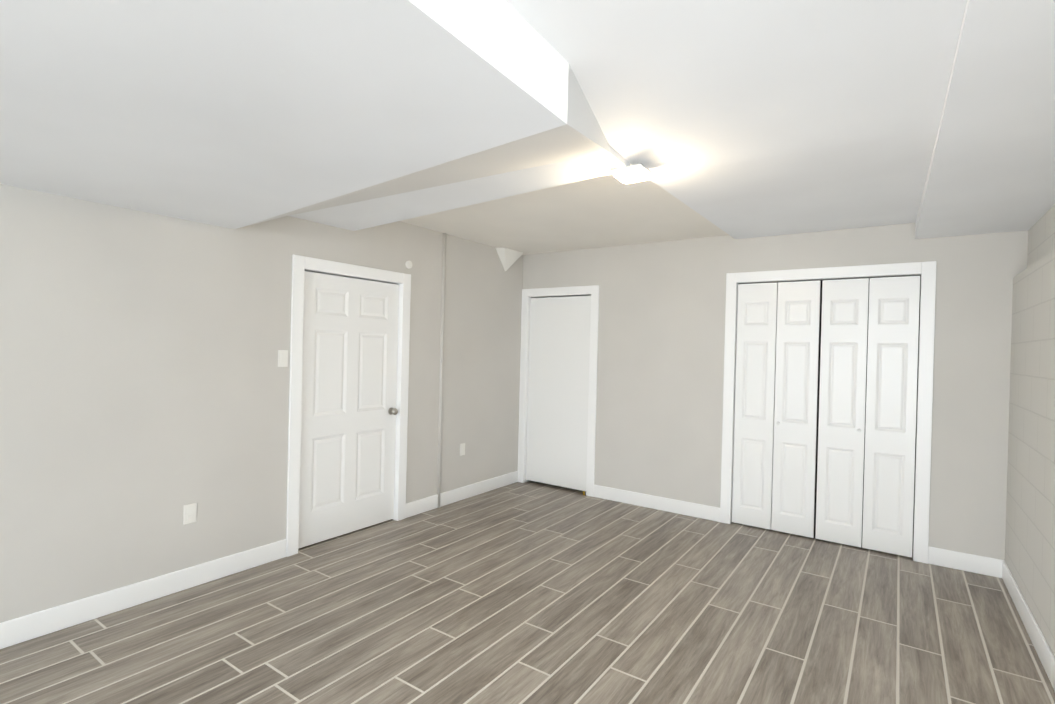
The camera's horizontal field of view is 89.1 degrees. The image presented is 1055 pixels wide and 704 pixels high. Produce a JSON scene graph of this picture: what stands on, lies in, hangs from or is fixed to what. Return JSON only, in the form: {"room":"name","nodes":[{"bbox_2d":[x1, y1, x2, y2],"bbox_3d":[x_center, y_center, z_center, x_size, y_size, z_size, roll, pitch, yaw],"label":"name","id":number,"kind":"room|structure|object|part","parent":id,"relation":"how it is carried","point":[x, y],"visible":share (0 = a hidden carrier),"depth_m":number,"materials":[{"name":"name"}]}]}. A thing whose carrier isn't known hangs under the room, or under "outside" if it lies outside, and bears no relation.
{"room":"empty basement room","nodes":[
{"label":"empty basement room","id":0,"kind":"room"},
{"bbox_2d":[0,184,522,622],"bbox_3d":[-2.463,0.082,2.745,0.120,2.700,8.430,2,0,35],"label":"wall","id":1,"kind":"structure","parent":0,"point":[144,387],"depth_m":3.17,"materials":[{"name":"beige paint"}]},
{"bbox_2d":[0,539,286,648],"bbox_3d":[-3.240,1.355,1.565,0.013,0.128,5.389,2,0,35],"label":"baseboard","id":2,"kind":"structure","parent":1,"relation":"attached to","point":[18,630],"depth_m":3.00,"materials":[{"name":"white wood"}]},
{"bbox_2d":[183,503,196,523],"bbox_3d":[-2.052,0.984,3.260,0.009,0.116,0.072,2,0,35],"label":"electrical outlet plate","id":3,"kind":"object","parent":1,"relation":"attached to","point":[190,513],"visible":1,"depth_m":3.26,"materials":[{"name":"white plastic"}]},
{"bbox_2d":[278,350,287,366],"bbox_3d":[-1.701,0.045,3.726,0.009,0.116,0.072,2,0,35],"label":"light switch","id":4,"kind":"object","parent":1,"relation":"attached to","point":[282,358],"visible":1,"depth_m":3.72,"materials":[{"name":"white plastic"}]},
{"bbox_2d":[298,271,398,548],"bbox_3d":[-1.374,0.426,4.232,0.115,2.019,0.918,2,0,35],"label":"door","id":5,"kind":"structure","parent":1,"relation":"in","point":[349,411],"depth_m":4.21,"materials":[{"name":"white wood"}]},
{"bbox_2d":[286,255,410,556],"bbox_3d":[-1.410,0.383,4.257,0.137,2.131,1.102,2,0,35],"label":"door frame","id":6,"kind":"structure","parent":1,"relation":"attached to","point":[301,265],"depth_m":3.94,"materials":[{"name":"white wood"}]},
{"bbox_2d":[405,261,411,268],"bbox_3d":[-1.026,-0.759,4.648,0.026,0.068,0.068,2,0,35],"label":"smoke detector","id":7,"kind":"object","parent":1,"relation":"attached to","point":[408,264],"visible":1,"depth_m":4.63,"materials":[{"name":"white plastic"}]},
{"bbox_2d":[437,233,446,507],"bbox_3d":[-0.808,0.174,5.016,0.038,2.570,0.038,2,0,35],"label":"trim","id":8,"kind":"structure","parent":1,"relation":"attached to","point":[441,365],"depth_m":5.00,"materials":[{"name":"beige paint"}]},
{"bbox_2d":[405,471,517,517],"bbox_3d":[-0.587,1.399,5.379,0.013,0.128,1.699,2,0,35],"label":"baseboard","id":9,"kind":"structure","parent":1,"relation":"attached to","point":[416,507],"depth_m":5.25,"materials":[{"name":"white wood"}]},
{"bbox_2d":[460,443,464,455],"bbox_3d":[-0.641,0.962,5.287,0.009,0.116,0.072,2,0,35],"label":"electrical outlet plate","id":10,"kind":"object","parent":1,"relation":"attached to","point":[462,449],"visible":1,"depth_m":5.28,"materials":[{"name":"white plastic"}]},
{"bbox_2d":[496,247,522,270],"bbox_3d":[-0.188,-0.983,5.780,0.097,0.228,0.400,2,0,35],"label":"speaker","id":11,"kind":"object","parent":1,"relation":"attached to","point":[508,257],"visible":0.96,"depth_m":5.74,"materials":[{"name":"white plastic"}]},
{"bbox_2d":[0,0,608,228],"bbox_3d":[-2.013,-0.946,0.751,2.848,0.340,5.410,2,0,35],"label":"ceiling","id":12,"kind":"structure","parent":0,"point":[233,114],"depth_m":1.62,"materials":[{"name":"white paint"}]},
{"bbox_2d":[0,481,1054,703],"bbox_3d":[-0.431,1.537,1.864,4.530,0.100,9.330,2,0,35],"label":"floor","id":13,"kind":"structure","parent":0,"point":[531,592],"depth_m":2.92,"materials":[{"name":"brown tile"}]},
{"bbox_2d":[401,164,728,254],"bbox_3d":[-0.573,-1.150,1.445,4.410,0.130,8.190,2,0,35],"label":"ceiling","id":14,"kind":"structure","parent":0,"point":[608,210],"depth_m":4.37,"materials":[{"name":"white paint"}]},
{"bbox_2d":[289,0,1054,238],"bbox_3d":[-0.648,-1.000,1.496,4.235,0.175,8.190,2,0,35],"label":"ceiling","id":15,"kind":"structure","parent":0,"point":[760,79],"depth_m":2.00,"materials":[{"name":"white paint"}]},
{"bbox_2d":[611,164,652,183],"bbox_3d":[0.515,-0.872,2.634,0.156,0.036,0.156,2,0,35],"label":"ceiling light","id":16,"kind":"object","parent":15,"relation":"attached to","point":[636,174],"depth_m":2.60,"materials":[{"name":"white"}]},
{"bbox_3d":[0.515,-0.886,2.634,0.156,0.009,0.156,2,0,35],"label":"ceiling light base","id":17,"kind":"part","parent":16,"relation":"part of","materials":[{"name":"white"}]},
{"bbox_2d":[523,223,1027,559],"bbox_3d":[1.768,0.173,4.863,4.410,2.700,0.120,2,0,35],"label":"wall","id":18,"kind":"structure","parent":0,"point":[660,365],"depth_m":4.82,"materials":[{"name":"beige paint"}]},
{"bbox_2d":[526,296,590,490],"bbox_3d":[0.341,0.427,5.835,0.788,2.051,0.035,2,0,35],"label":"door","id":19,"kind":"structure","parent":18,"relation":"in","point":[558,384],"depth_m":5.81,"materials":[{"name":"white wood"}]},
{"bbox_2d":[518,285,598,496],"bbox_3d":[0.346,0.392,5.839,0.969,2.181,0.137,2,0,35],"label":"door frame","id":20,"kind":"structure","parent":18,"relation":"attached to","point":[592,291],"depth_m":5.75,"materials":[{"name":"white wood"}]},
{"bbox_2d":[594,485,719,521],"bbox_3d":[1.206,1.444,5.158,1.268,0.128,0.013,2,0,35],"label":"baseboard","id":21,"kind":"structure","parent":18,"relation":"attached to","point":[707,512],"depth_m":5.11,"materials":[{"name":"white wood"}]},
{"bbox_2d":[732,276,919,556],"bbox_3d":[2.376,0.471,4.383,1.304,2.116,0.064,2,0,35],"label":"bifold closet door","id":22,"kind":"structure","parent":18,"relation":"in","point":[788,389],"depth_m":4.34,"materials":[{"name":"white wood"}]},
{"bbox_2d":[733,275,920,557],"bbox_3d":[2.401,0.472,4.419,1.316,2.138,0.004,2,0,35],"label":"backing","id":23,"kind":"object","parent":18,"relation":"in","point":[865,403],"visible":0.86,"depth_m":4.41,"materials":[{"name":"black"}]},
{"bbox_2d":[720,261,936,563],"bbox_3d":[2.397,0.428,4.412,1.492,2.226,0.137,2,0,35],"label":"trim","id":24,"kind":"structure","parent":18,"relation":"attached to","point":[926,271],"depth_m":4.07,"materials":[{"name":"white wood"}]},
{"bbox_2d":[928,546,1004,577],"bbox_3d":[3.125,1.499,3.823,0.424,0.128,0.013,2,0,35],"label":"baseboard","id":25,"kind":"structure","parent":18,"relation":"attached to","point":[983,565],"depth_m":3.82,"materials":[{"name":"white wood"}]},
{"bbox_2d":[1005,204,1054,656],"bbox_3d":[1.066,0.183,0.216,0.255,2.700,8.310,2,0,35],"label":"wall block","id":26,"kind":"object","parent":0,"point":[1030,536],"visible":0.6,"depth_m":3.04,"materials":[{"name":"paint"}]},
{"bbox_2d":[1002,561,1054,690],"bbox_3d":[0.955,1.466,0.344,0.013,0.128,8.177,2,0,35],"label":"baseboard","id":27,"kind":"structure","parent":26,"relation":"attached to","point":[1042,648],"depth_m":2.89,"materials":[{"name":"white wood"}]}
]}

